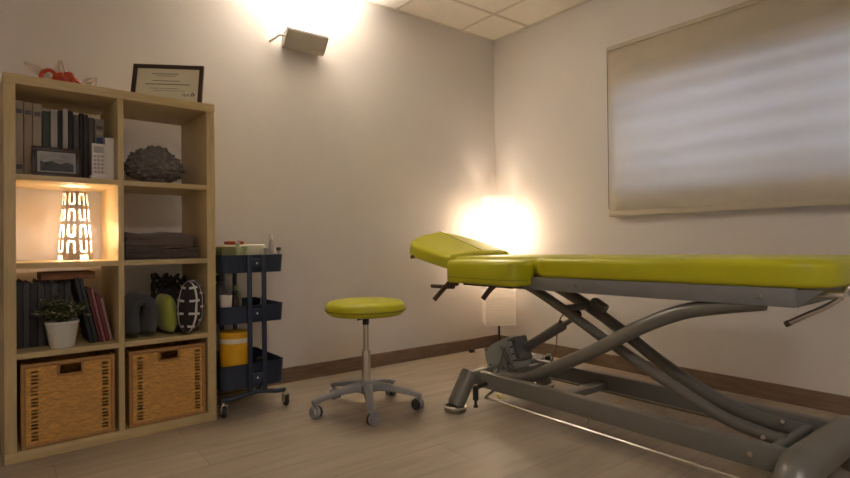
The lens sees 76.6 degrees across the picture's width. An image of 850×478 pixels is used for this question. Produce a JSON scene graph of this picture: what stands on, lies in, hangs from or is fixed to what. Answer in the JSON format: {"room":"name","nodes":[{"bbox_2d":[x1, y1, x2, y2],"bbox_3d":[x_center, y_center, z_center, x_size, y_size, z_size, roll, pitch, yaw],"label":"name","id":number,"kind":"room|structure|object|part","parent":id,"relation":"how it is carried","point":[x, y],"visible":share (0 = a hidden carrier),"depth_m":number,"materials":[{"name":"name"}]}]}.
{"room":"physiotherapy treatment room","nodes":[
{"label":"physiotherapy treatment room","id":0,"kind":"room"},
{"bbox_2d":[0,0,496,367],"bbox_3d":[-1.266,-0.411,3.052,4.950,2.542,0.250,0,-1,-38],"label":"wall","id":1,"kind":"structure","parent":0,"point":[356,152],"depth_m":3.33,"materials":[{"name":"paint"}]},
{"bbox_2d":[269,25,328,55],"bbox_3d":[-0.756,-1.191,3.229,0.338,0.104,0.118,0,-1,-38],"label":"uplight","id":2,"kind":"object","parent":1,"relation":"attached to","point":[292,38],"visible":1,"depth_m":3.22,"materials":[{"name":"beige metal"}]},
{"bbox_3d":[-0.870,-1.181,3.161,0.100,0.049,0.023,-1,0,4],"label":"arm","id":3,"kind":"part","parent":2,"relation":"part of"},
{"bbox_3d":[-0.823,-1.190,3.161,0.004,0.104,0.093,0,-1,-38],"label":"plate","id":4,"kind":"part","parent":2,"relation":"part of","materials":[{"name":"white metal"}]},
{"bbox_2d":[216,334,496,394],"bbox_3d":[-0.650,0.812,3.346,3.125,0.088,0.014,0,-1,-38],"label":"baseboard","id":5,"kind":"structure","parent":1,"relation":"attached to","point":[309,371],"depth_m":3.61,"materials":[{"name":"wood"}]},
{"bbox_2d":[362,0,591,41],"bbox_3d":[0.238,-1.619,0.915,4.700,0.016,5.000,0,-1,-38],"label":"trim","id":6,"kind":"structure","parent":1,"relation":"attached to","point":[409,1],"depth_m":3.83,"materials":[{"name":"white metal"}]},
{"bbox_2d":[0,347,849,477],"bbox_3d":[0.263,0.853,0.896,4.700,0.050,5.000,0,-1,-38],"label":"floor","id":7,"kind":"structure","parent":0,"point":[259,436],"depth_m":2.23,"materials":[{"name":"laminate"}]},
{"bbox_2d":[0,72,216,465],"bbox_3d":[-1.417,0.112,2.436,0.790,1.490,0.390,0,-1,-40],"label":"bookcase","id":8,"kind":"object","parent":7,"relation":"on","point":[196,120],"visible":0.87,"depth_m":2.30,"materials":[{"name":"brown wood"}]},
{"bbox_3d":[-1.703,0.113,2.192,0.038,1.414,0.390,0,-1,-40],"label":"panel","id":9,"kind":"part","parent":8,"relation":"part of","materials":[{"name":"brown wood"}]},
{"bbox_2d":[16,279,22,348],"bbox_3d":[-1.707,0.307,2.252,0.025,0.272,0.220,0,-1,-41],"label":"binder","id":10,"kind":"object","parent":8,"relation":"on","point":[19,283],"visible":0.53,"depth_m":2.17,"materials":[{"name":"paper"}]},
{"bbox_2d":[16,100,23,173],"bbox_3d":[-1.690,-0.401,2.231,0.027,0.306,0.201,0,-1,-40],"label":"book","id":11,"kind":"object","parent":8,"relation":"on","point":[19,104],"visible":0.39,"depth_m":2.16,"materials":[{"name":"grey paper"}]},
{"bbox_2d":[23,280,29,347],"bbox_3d":[-1.688,0.310,2.267,0.020,0.266,0.220,0,-1,-41],"label":"binder","id":12,"kind":"object","parent":8,"relation":"on","point":[26,289],"visible":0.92,"depth_m":2.18,"materials":[{"name":"paper"}]},
{"bbox_2d":[23,102,31,174],"bbox_3d":[-1.668,-0.400,2.250,0.027,0.304,0.201,0,-1,-41],"label":"book","id":13,"kind":"object","parent":8,"relation":"on","point":[27,106],"visible":0.58,"depth_m":2.17,"materials":[{"name":"beige fabric"}]},
{"bbox_2d":[29,281,37,346],"bbox_3d":[-1.670,0.313,2.283,0.025,0.260,0.220,0,-1,-41],"label":"binder","id":14,"kind":"object","parent":8,"relation":"on","point":[33,285],"visible":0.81,"depth_m":2.20,"materials":[{"name":"paper"}]},
{"bbox_2d":[32,103,41,145],"bbox_3d":[-1.645,-0.399,2.269,0.029,0.302,0.201,0,-1,-41],"label":"book","id":15,"kind":"object","parent":8,"relation":"on","point":[36,108],"visible":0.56,"depth_m":2.19,"materials":[{"name":"beige paper"}]},
{"bbox_2d":[33,278,44,346],"bbox_3d":[-1.651,0.307,2.299,0.022,0.272,0.220,0,-1,-40],"label":"binder","id":16,"kind":"object","parent":8,"relation":"on","point":[40,283],"visible":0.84,"depth_m":2.22,"materials":[{"name":"paper"}]},
{"bbox_2d":[37,270,94,279],"bbox_3d":[-1.532,0.154,2.298,0.190,0.030,0.160,0,-1,-40],"label":"book","id":17,"kind":"object","parent":16,"relation":"on","point":[81,274],"visible":1,"depth_m":2.24,"materials":[{"name":"brown paper"}]},
{"bbox_2d":[41,111,49,146],"bbox_3d":[-1.622,-0.386,2.289,0.025,0.276,0.200,0,-1,-40],"label":"book","id":18,"kind":"object","parent":8,"relation":"on","point":[45,114],"visible":0.48,"depth_m":2.21,"materials":[{"name":"green paper"}]},
{"bbox_2d":[44,280,50,345],"bbox_3d":[-1.634,0.310,2.314,0.020,0.266,0.220,0,-1,-40],"label":"binder","id":19,"kind":"object","parent":8,"relation":"on","point":[47,284],"visible":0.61,"depth_m":2.23,"materials":[{"name":"paper"}]},
{"bbox_2d":[50,111,57,147],"bbox_3d":[-1.602,-0.390,2.307,0.023,0.282,0.200,0,-1,-40],"label":"book","id":20,"kind":"object","parent":8,"relation":"on","point":[53,114],"visible":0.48,"depth_m":2.23,"materials":[{"name":"paper"}]},
{"bbox_2d":[51,280,57,318],"bbox_3d":[-1.616,0.313,2.329,0.023,0.260,0.220,0,-1,-41],"label":"binder","id":21,"kind":"object","parent":8,"relation":"on","point":[54,285],"visible":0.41,"depth_m":2.25,"materials":[{"name":"paper"}]},
{"bbox_2d":[31,146,80,177],"bbox_3d":[-1.492,-0.309,2.181,0.165,0.123,0.033,0,-1,-41],"label":"photo frame","id":22,"kind":"object","parent":8,"relation":"on","point":[48,161],"visible":0.91,"depth_m":2.18,"materials":[{"name":"black wood"}]},
{"bbox_2d":[40,152,73,171],"bbox_3d":[-1.491,-0.310,2.179,0.112,0.073,0.020,0,-1,-38],"label":"photo","id":23,"kind":"object","parent":22,"relation":"attached to","point":[49,161],"depth_m":2.18},
{"bbox_2d":[53,279,64,318],"bbox_3d":[-1.598,0.307,2.345,0.022,0.272,0.220,0,-1,-40],"label":"binder","id":24,"kind":"object","parent":8,"relation":"on","point":[61,283],"visible":0.16,"depth_m":2.26,"materials":[{"name":"plastic"}]},
{"bbox_2d":[57,110,61,147],"bbox_3d":[-1.586,-0.392,2.320,0.013,0.286,0.200,0,-1,-41],"label":"book","id":25,"kind":"object","parent":8,"relation":"on","point":[59,113],"visible":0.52,"depth_m":2.25,"materials":[{"name":"paper"}]},
{"bbox_2d":[24,60,97,85],"bbox_3d":[-1.518,-0.690,2.253,0.260,0.128,0.071,0,-1,-41],"label":"ornament","id":26,"kind":"object","parent":8,"relation":"on","point":[61,73],"visible":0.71,"depth_m":2.23,"materials":[{"name":"red plastic"}]},
{"bbox_2d":[30,291,92,348],"bbox_3d":[-1.468,0.324,2.183,0.220,0.232,0.185,0,-1,-40],"label":"potted plant","id":27,"kind":"object","parent":8,"relation":"on","point":[61,332],"visible":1,"depth_m":2.16,"materials":[{"name":"green plant"}]},
{"bbox_3d":[-1.480,0.386,2.195,0.120,0.108,0.120,0,-1,-40],"label":"pot","id":28,"kind":"part","parent":27,"relation":"part of","materials":[{"name":"white ceramic"}]},
{"bbox_2d":[61,109,67,148],"bbox_3d":[-1.572,-0.397,2.332,0.019,0.296,0.201,0,-1,-40],"label":"book","id":29,"kind":"object","parent":8,"relation":"on","point":[64,111],"visible":0.43,"depth_m":2.26,"materials":[{"name":"paper"}]},
{"bbox_2d":[17,349,114,450],"bbox_3d":[-1.546,0.651,2.305,0.322,0.328,0.361,0,-1,-40],"label":"wicker basket","id":30,"kind":"object","parent":8,"relation":"on","point":[66,397],"visible":0.98,"depth_m":2.18,"materials":[{"name":"wicker"}]},
{"bbox_3d":[-1.550,0.650,2.076,0.017,0.328,0.017,0,-1,-41],"label":"corner post","id":31,"kind":"part","parent":30,"relation":"part of","materials":[{"name":"wicker"}]},
{"bbox_3d":[-1.319,0.649,2.274,0.017,0.328,0.017,0,-1,-40],"label":"corner post","id":32,"kind":"part","parent":30,"relation":"part of","materials":[{"name":"wicker"}]},
{"bbox_2d":[65,279,70,317],"bbox_3d":[-1.580,0.310,2.359,0.020,0.266,0.220,0,-1,-40],"label":"binder","id":33,"kind":"object","parent":8,"relation":"on","point":[67,282],"visible":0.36,"depth_m":2.28,"materials":[{"name":"plastic"}]},
{"bbox_2d":[68,111,72,148],"bbox_3d":[-1.557,-0.394,2.345,0.015,0.290,0.200,0,-1,-40],"label":"book","id":34,"kind":"object","parent":8,"relation":"on","point":[70,113],"visible":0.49,"depth_m":2.27,"materials":[{"name":"paper"}]},
{"bbox_2d":[57,191,93,260],"bbox_3d":[-1.506,-0.054,2.317,0.132,0.296,0.132,0,-1,-41],"label":"table lamp","id":35,"kind":"object","parent":8,"relation":"on","point":[75,239],"visible":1,"depth_m":2.27,"materials":[{"name":"white paper"}]},
{"bbox_2d":[73,115,78,149],"bbox_3d":[-1.542,-0.387,2.357,0.019,0.276,0.200,0,-1,-40],"label":"book","id":36,"kind":"object","parent":8,"relation":"on","point":[75,117],"visible":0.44,"depth_m":2.28,"materials":[{"name":"paper"}]},
{"bbox_2d":[68,277,93,342],"bbox_3d":[-1.495,0.301,2.334,0.070,0.282,0.200,0,-1,-41],"label":"folder","id":37,"kind":"object","parent":8,"relation":"on","point":[75,286],"visible":0.79,"depth_m":2.28,"materials":[{"name":"paper"}]},
{"bbox_2d":[79,113,83,177],"bbox_3d":[-1.528,-0.392,2.369,0.013,0.286,0.200,0,-1,-41],"label":"book","id":38,"kind":"object","parent":8,"relation":"on","point":[80,114],"visible":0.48,"depth_m":2.29,"materials":[{"name":"paper"}]},
{"bbox_2d":[83,115,87,177],"bbox_3d":[-1.516,-0.390,2.380,0.015,0.282,0.200,0,-1,-41],"label":"book","id":39,"kind":"object","parent":8,"relation":"on","point":[85,117],"visible":0.48,"depth_m":2.31,"materials":[{"name":"paper"}]},
{"bbox_2d":[78,279,97,342],"bbox_3d":[-1.484,0.306,2.348,0.068,0.272,0.200,0,-1,-41],"label":"folder","id":40,"kind":"object","parent":8,"relation":"on","point":[81,282],"visible":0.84,"depth_m":2.27,"materials":[{"name":"paper"}]},
{"bbox_2d":[88,118,93,177],"bbox_3d":[-1.501,-0.385,2.393,0.021,0.272,0.200,0,-1,-40],"label":"book","id":41,"kind":"object","parent":8,"relation":"on","point":[90,120],"visible":0.43,"depth_m":2.31,"materials":[{"name":"paper"}]},
{"bbox_2d":[85,287,101,341],"bbox_3d":[-1.471,0.325,2.365,0.058,0.232,0.200,0,-1,-41],"label":"folder","id":42,"kind":"object","parent":8,"relation":"on","point":[88,293],"visible":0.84,"depth_m":2.29,"materials":[{"name":"paper"}]},
{"bbox_2d":[87,287,105,340],"bbox_3d":[-1.462,0.328,2.377,0.057,0.228,0.200,0,-1,-40],"label":"folder","id":43,"kind":"object","parent":8,"relation":"on","point":[91,289],"visible":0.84,"depth_m":2.30,"materials":[{"name":"paper"}]},
{"bbox_2d":[89,143,106,178],"bbox_3d":[-1.389,-0.327,2.285,0.060,0.152,0.058,0,-1,-40],"label":"cordless phone","id":44,"kind":"object","parent":8,"relation":"on","point":[97,150],"visible":0.98,"depth_m":2.27,"materials":[{"name":"white plastic"}]},
{"bbox_2d":[94,119,103,143],"bbox_3d":[-1.478,-0.384,2.412,0.033,0.270,0.201,0,-1,-40],"label":"book","id":45,"kind":"object","parent":8,"relation":"on","point":[98,123],"visible":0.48,"depth_m":2.34,"materials":[{"name":"grey paper"}]},
{"bbox_2d":[94,293,108,340],"bbox_3d":[-1.452,0.340,2.391,0.052,0.203,0.200,0,-1,-40],"label":"folder","id":46,"kind":"object","parent":8,"relation":"on","point":[96,295],"visible":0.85,"depth_m":2.31,"materials":[{"name":"paper"}]},
{"bbox_2d":[99,296,112,339],"bbox_3d":[-1.443,0.347,2.404,0.049,0.188,0.200,0,-1,-41],"label":"folder","id":47,"kind":"object","parent":8,"relation":"on","point":[100,298],"visible":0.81,"depth_m":2.33,"materials":[{"name":"paper"}]},
{"bbox_3d":[-1.424,-0.614,2.442,0.790,0.038,0.390,0,-1,-40],"label":"panel","id":48,"kind":"part","parent":8,"relation":"part of","materials":[{"name":"brown wood"}]},
{"bbox_3d":[-1.410,0.836,2.431,0.790,0.042,0.390,0,-1,-40],"label":"panel","id":49,"kind":"part","parent":8,"relation":"part of","materials":[{"name":"brown wood"}]},
{"bbox_2d":[104,137,113,179],"bbox_3d":[-1.367,-0.343,2.329,0.036,0.185,0.030,0,-1,-40],"label":"box","id":50,"kind":"object","parent":8,"relation":"on","point":[109,142],"visible":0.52,"depth_m":2.32,"materials":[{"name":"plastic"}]},
{"bbox_2d":[124,291,157,332],"bbox_3d":[-1.302,0.328,2.442,0.129,0.171,0.240,0,-1,-40],"label":"cushion","id":51,"kind":"object","parent":8,"relation":"on","point":[141,312],"visible":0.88,"depth_m":2.37,"materials":[{"name":"grey fabric"}]},
{"bbox_2d":[124,145,185,182],"bbox_3d":[-1.286,-0.352,2.561,0.277,0.194,0.257,0,-1,-40],"label":"knitted throw","id":52,"kind":"object","parent":8,"relation":"on","point":[151,163],"visible":0.94,"depth_m":2.49,"materials":[{"name":"grey fabric"}]},
{"bbox_2d":[124,247,199,259],"bbox_3d":[-1.286,0.064,2.563,0.324,0.059,0.307,0,-1,-40],"label":"folded blanket","id":53,"kind":"object","parent":8,"relation":"on","point":[178,252],"visible":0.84,"depth_m":2.45,"materials":[{"name":"grey fabric"}]},
{"bbox_2d":[124,232,196,247],"bbox_3d":[-1.288,0.002,2.555,0.313,0.078,0.297,0,-1,-41],"label":"folded blanket","id":54,"kind":"object","parent":53,"relation":"on","point":[158,239],"visible":0.84,"depth_m":2.45,"materials":[{"name":"grey fabric"}]},
{"bbox_2d":[125,339,205,428],"bbox_3d":[-1.261,0.650,2.546,0.322,0.328,0.361,0,-1,-40],"label":"wicker basket","id":55,"kind":"object","parent":8,"relation":"on","point":[165,381],"visible":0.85,"depth_m":2.41,"materials":[{"name":"wicker"}]},
{"bbox_3d":[-1.266,0.649,2.317,0.017,0.328,0.017,0,-1,-40],"label":"corner post","id":56,"kind":"part","parent":55,"relation":"part of","materials":[{"name":"wicker"}]},
{"bbox_3d":[-1.034,0.648,2.515,0.017,0.328,0.017,0,-1,-40],"label":"corner post","id":57,"kind":"part","parent":55,"relation":"part of","materials":[{"name":"wicker"}]},
{"bbox_2d":[155,294,176,331],"bbox_3d":[-1.206,0.343,2.507,0.083,0.174,0.202,0,-1,-41],"label":"cushion","id":58,"kind":"object","parent":8,"relation":"on","point":[166,305],"visible":0.8,"depth_m":2.45,"materials":[{"name":"green fabric"}]},
{"bbox_2d":[131,64,204,102],"bbox_3d":[-1.232,-0.735,2.577,0.320,0.212,0.072,-1,0,-9],"label":"framed certificate","id":59,"kind":"object","parent":8,"relation":"on","point":[183,82],"visible":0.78,"depth_m":2.58,"materials":[{"name":"black wood"}]},
{"bbox_2d":[150,272,186,328],"bbox_3d":[-1.281,0.304,2.694,0.165,0.279,0.085,0,-1,-41],"label":"dark shawl","id":60,"kind":"object","parent":8,"relation":"on","point":[170,286],"visible":0.31,"depth_m":2.67,"materials":[{"name":"black fabric"}]},
{"bbox_2d":[176,280,204,332],"bbox_3d":[-1.093,0.311,2.512,0.118,0.241,0.201,0,0,-13],"label":"cushion","id":61,"kind":"object","parent":8,"relation":"on","point":[190,298],"visible":1,"depth_m":2.43,"materials":[{"name":"black fabric"}]},
{"bbox_3d":[-1.131,0.111,2.680,0.038,1.414,0.390,0,-1,-40],"label":"panel","id":62,"kind":"part","parent":8,"relation":"part of","materials":[{"name":"brown wood"}]},
{"bbox_2d":[215,254,289,417],"bbox_3d":[-0.957,0.468,2.812,0.344,0.775,0.457,0,-1,-38],"label":"trolley","id":63,"kind":"object","parent":7,"relation":"on","point":[252,374],"visible":0.74,"depth_m":2.62,"materials":[{"name":"blue metal"}]},
{"bbox_2d":[216,275,226,306],"bbox_3d":[-1.038,0.296,2.731,0.060,0.225,0.060,0,-1,-38],"label":"bottle","id":64,"kind":"object","parent":63,"relation":"in","point":[221,289],"visible":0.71,"depth_m":2.71,"materials":[{"name":"grey plastic"}]},
{"bbox_2d":[216,247,233,254],"bbox_3d":[-0.981,0.100,2.639,0.060,0.125,0.100,0,-1,-38],"label":"storage box","id":65,"kind":"object","parent":63,"relation":"in","point":[219,250],"visible":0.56,"depth_m":2.60,"materials":[{"name":"green plastic"}]},
{"bbox_2d":[220,295,231,306],"bbox_3d":[-0.965,0.340,2.610,0.058,0.134,0.058,0,-1,-38],"label":"cup","id":66,"kind":"object","parent":63,"relation":"in","point":[225,300],"visible":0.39,"depth_m":2.59,"materials":[{"name":"white ceramic"}]},
{"bbox_2d":[219,329,247,366],"bbox_3d":[-0.941,0.588,2.656,0.142,0.268,0.142,0,-1,-38],"label":"tub","id":67,"kind":"object","parent":63,"relation":"in","point":[233,342],"visible":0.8,"depth_m":2.60,"materials":[{"name":"plastic"}]},
{"bbox_3d":[-0.942,0.463,2.657,0.142,0.018,0.142,0,-1,-38],"label":"lid","id":68,"kind":"part","parent":67,"relation":"part of","materials":[{"name":"yellow plastic"}]},
{"bbox_2d":[232,290,239,306],"bbox_3d":[-0.945,0.332,2.676,0.048,0.150,0.048,0,-1,-38],"label":"bottle","id":69,"kind":"object","parent":63,"relation":"in","point":[235,299],"visible":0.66,"depth_m":2.66,"materials":[{"name":"black plastic"}]},
{"bbox_2d":[231,285,241,305],"bbox_3d":[-0.975,0.323,2.780,0.052,0.170,0.052,0,-1,-38],"label":"bottle","id":70,"kind":"object","parent":63,"relation":"in","point":[236,287],"visible":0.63,"depth_m":2.77,"materials":[{"name":"green plastic"}]},
{"bbox_2d":[234,240,242,254],"bbox_3d":[-0.922,0.084,2.654,0.044,0.155,0.044,0,-1,-38],"label":"bottle","id":71,"kind":"object","parent":63,"relation":"in","point":[238,250],"visible":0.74,"depth_m":2.64,"materials":[{"name":"green plastic"}]},
{"bbox_2d":[218,241,265,254],"bbox_3d":[-0.956,0.087,2.811,0.220,0.152,0.110,0,-1,-38],"label":"pack","id":72,"kind":"object","parent":63,"relation":"in","point":[254,249],"visible":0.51,"depth_m":2.79},
{"bbox_2d":[241,246,248,254],"bbox_3d":[-0.914,0.100,2.717,0.044,0.125,0.044,0,-1,-38],"label":"bottle","id":73,"kind":"object","parent":63,"relation":"in","point":[245,249],"visible":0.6,"depth_m":2.70,"materials":[{"name":"green plastic"}]},
{"bbox_2d":[215,254,281,273],"bbox_3d":[-0.970,0.124,2.807,0.320,0.087,0.421,0,-1,-38],"label":"tray","id":74,"kind":"object","parent":63,"relation":"on","point":[225,264],"depth_m":2.62,"materials":[{"name":"blue metal"}]},
{"bbox_2d":[216,297,282,324],"bbox_3d":[-0.968,0.370,2.805,0.320,0.085,0.421,0,-1,-38],"label":"tray","id":75,"kind":"object","parent":63,"relation":"on","point":[270,310],"depth_m":2.63,"materials":[{"name":"blue metal"}]},
{"bbox_2d":[216,347,282,390],"bbox_3d":[-0.965,0.669,2.803,0.320,0.117,0.421,0,-1,-38],"label":"tray","id":76,"kind":"object","parent":63,"relation":"on","point":[252,374],"depth_m":2.63,"materials":[{"name":"blue metal"}]},
{"bbox_3d":[-0.827,0.120,2.645,0.072,0.050,0.008,0,-1,-38],"label":"cross plate","id":77,"kind":"part","parent":63,"relation":"part of","materials":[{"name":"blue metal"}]},
{"bbox_3d":[-0.825,0.365,2.643,0.072,0.050,0.008,0,-1,-38],"label":"cross plate","id":78,"kind":"part","parent":63,"relation":"part of","materials":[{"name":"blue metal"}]},
{"bbox_3d":[-0.821,0.680,2.640,0.072,0.050,0.008,0,-1,-38],"label":"cross plate","id":79,"kind":"part","parent":63,"relation":"part of","materials":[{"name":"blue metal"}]},
{"bbox_2d":[264,248,269,254],"bbox_3d":[-0.804,0.104,2.739,0.036,0.115,0.036,0,-1,-38],"label":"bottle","id":80,"kind":"object","parent":63,"relation":"in","point":[266,250],"visible":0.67,"depth_m":2.73,"materials":[{"name":"white plastic"}]},
{"bbox_2d":[269,234,273,253],"bbox_3d":[-0.794,0.069,2.779,0.026,0.185,0.026,0,-1,-38],"label":"bottle","id":81,"kind":"object","parent":63,"relation":"in","point":[271,245],"visible":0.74,"depth_m":2.77,"materials":[{"name":"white plastic"}]},
{"bbox_2d":[309,297,423,426],"bbox_3d":[-0.316,0.575,2.681,0.537,0.546,0.558,0,-1,-29],"label":"stool","id":82,"kind":"object","parent":7,"relation":"on","point":[359,308],"visible":1,"depth_m":2.61,"materials":[{"name":"leather"}]},
{"bbox_3d":[-0.423,0.752,2.621,0.258,0.071,0.060,0,-1,-29],"label":"arm","id":83,"kind":"part","parent":82,"relation":"part of","materials":[{"name":"grey plastic"}]},
{"bbox_3d":[-0.402,0.753,2.795,0.258,0.071,0.060,-1,-1,43],"label":"arm","id":84,"kind":"part","parent":82,"relation":"part of","materials":[{"name":"grey plastic"}]},
{"bbox_3d":[-0.297,0.341,2.697,0.401,0.078,0.401,0,-1,-29],"label":"seat","id":85,"kind":"part","parent":82,"relation":"part of","materials":[{"name":"leather"}]},
{"bbox_3d":[-0.294,0.647,2.694,0.043,0.182,0.043,0,-1,-29],"label":"gas post","id":86,"kind":"part","parent":82,"relation":"part of","materials":[{"name":"silver metal"}]},
{"bbox_3d":[-0.265,0.750,2.547,0.060,0.071,0.258,0,0,-11],"label":"arm","id":87,"kind":"part","parent":82,"relation":"part of","materials":[{"name":"grey plastic"}]},
{"bbox_3d":[-0.230,0.752,2.829,0.060,0.071,0.258,-1,0,25],"label":"arm","id":88,"kind":"part","parent":82,"relation":"part of","materials":[{"name":"grey plastic"}]},
{"bbox_3d":[-0.145,0.750,2.675,0.258,0.071,0.060,-1,0,7],"label":"arm","id":89,"kind":"part","parent":82,"relation":"part of","materials":[{"name":"grey plastic"}]},
{"bbox_2d":[481,196,515,350],"bbox_3d":[0.552,0.267,4.042,0.228,1.165,0.228,-1,0,0],"label":"floor lamp","id":90,"kind":"object","parent":7,"relation":"on","point":[498,212],"visible":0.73,"depth_m":3.93,"materials":[{"name":"fabric"}]},
{"bbox_3d":[0.551,0.159,4.042,0.228,0.946,0.228,-1,0,0],"label":"shade frame","id":91,"kind":"part","parent":90,"relation":"part of","materials":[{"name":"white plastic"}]},
{"bbox_2d":[545,354,553,360],"bbox_3d":[0.808,0.800,3.529,0.056,0.085,0.120,-1,0,22],"label":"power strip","id":92,"kind":"object","parent":7,"relation":"on","point":[548,356],"visible":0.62,"depth_m":3.49,"materials":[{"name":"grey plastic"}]},
{"bbox_2d":[409,231,849,477],"bbox_3d":[0.732,0.391,2.682,1.082,0.895,2.324,0,-1,-38],"label":"massage table","id":93,"kind":"object","parent":7,"relation":"on","point":[793,444],"visible":1,"depth_m":2.12,"materials":[{"name":"plastic"}]},
{"bbox_3d":[0.096,0.292,3.034,0.112,0.120,0.030,-1,0,3],"label":"adjustment lever","id":94,"kind":"part","parent":93,"relation":"part of","materials":[{"name":"black metal"}]},
{"bbox_3d":[0.101,0.272,3.081,0.025,0.029,0.201,0,-1,-37],"label":"adjustment lever","id":95,"kind":"part","parent":93,"relation":"part of","materials":[{"name":"black metal"}]},
{"bbox_3d":[0.186,0.739,2.664,0.160,0.193,0.085,0,-1,-32],"label":"leg","id":96,"kind":"part","parent":93,"relation":"part of","materials":[{"name":"grey paint"}]},
{"bbox_3d":[0.323,0.263,2.700,0.087,0.093,0.028,-1,0,16],"label":"adjustment lever","id":97,"kind":"part","parent":93,"relation":"part of","materials":[{"name":"black metal"}]},
{"bbox_3d":[0.356,0.228,2.691,0.140,0.015,0.340,0,-1,-38],"label":"armrest plate","id":98,"kind":"part","parent":93,"relation":"part of","materials":[{"name":"metal"}]},
{"bbox_3d":[0.493,0.570,2.806,0.115,0.126,0.082,0,-1,-38],"label":"motor","id":99,"kind":"part","parent":93,"relation":"part of","materials":[{"name":"grey plastic"}]},
{"bbox_3d":[0.647,0.737,3.024,0.085,0.187,0.147,-1,-1,44],"label":"leg","id":100,"kind":"part","parent":93,"relation":"part of","materials":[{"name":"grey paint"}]},
{"bbox_3d":[0.694,0.389,2.570,0.025,0.081,0.112,0,-1,-35],"label":"actuator rod","id":101,"kind":"part","parent":93,"relation":"part of","materials":[{"name":"metal"}]},
{"bbox_3d":[0.742,0.451,2.263,0.057,0.526,1.246,0,-1,-38],"label":"lift arm","id":102,"kind":"part","parent":93,"relation":"part of","materials":[{"name":"grey paint"}]},
{"bbox_3d":[0.709,0.697,2.185,0.044,0.077,1.400,0,-1,-38],"label":"rail","id":103,"kind":"part","parent":93,"relation":"part of","materials":[{"name":"grey metal"}]},
{"bbox_3d":[0.860,0.458,2.290,0.045,0.518,1.179,0,-1,-38],"label":"lift arm","id":104,"kind":"part","parent":93,"relation":"part of","materials":[{"name":"grey paint"}]},
{"bbox_3d":[0.916,0.201,2.437,0.554,0.073,1.490,0,-1,-38],"label":"upholstery frame","id":105,"kind":"part","parent":93,"relation":"part of","materials":[{"name":"grey metal"}]},
{"bbox_3d":[1.001,0.457,2.434,0.055,0.551,1.229,0,-1,-38],"label":"lift arm","id":106,"kind":"part","parent":93,"relation":"part of","materials":[{"name":"grey paint"}]},
{"bbox_3d":[1.044,0.696,2.446,0.044,0.077,1.400,0,-1,-38],"label":"rail","id":107,"kind":"part","parent":93,"relation":"part of","materials":[{"name":"grey metal"}]},
{"bbox_3d":[1.195,0.187,1.665,0.020,0.056,0.070,0,-1,-38],"label":"frame","id":108,"kind":"part","parent":93,"relation":"part of","materials":[{"name":"grey metal"}]},
{"bbox_2d":[368,0,586,39],"bbox_3d":[0.237,-1.664,0.915,4.700,0.100,5.000,0,-1,-38],"label":"ceiling","id":109,"kind":"structure","parent":0,"point":[446,12],"depth_m":3.77,"materials":[{"name":"tile"}]},
{"bbox_2d":[494,0,849,396],"bbox_3d":[2.201,-0.451,2.428,0.250,2.542,5.000,0,-1,-38],"label":"wall","id":110,"kind":"structure","parent":0,"point":[552,120],"depth_m":3.52,"materials":[{"name":"paint"}]},
{"bbox_2d":[497,334,849,415],"bbox_3d":[2.109,0.776,2.337,0.014,0.088,5.000,0,-1,-38],"label":"baseboard","id":111,"kind":"structure","parent":110,"relation":"attached to","point":[829,402],"depth_m":2.85,"materials":[{"name":"brown wood"}]},
{"bbox_2d":[606,0,849,216],"bbox_3d":[1.863,-0.699,2.607,0.062,1.084,2.192,0,-1,-38],"label":"window blind","id":112,"kind":"object","parent":110,"relation":"attached to","point":[745,105],"visible":1,"depth_m":2.86,"materials":[{"name":"beige fabric"}]},
{"bbox_3d":[1.176,-0.697,3.459,0.003,1.010,0.003,-1,-1,30],"label":"cord","id":113,"kind":"part","parent":112,"relation":"part of","materials":[{"name":"white plastic"}]},
{"bbox_3d":[1.858,-1.228,2.609,0.062,0.026,2.188,0,-1,-38],"label":"head rail","id":114,"kind":"part","parent":112,"relation":"part of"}
]}

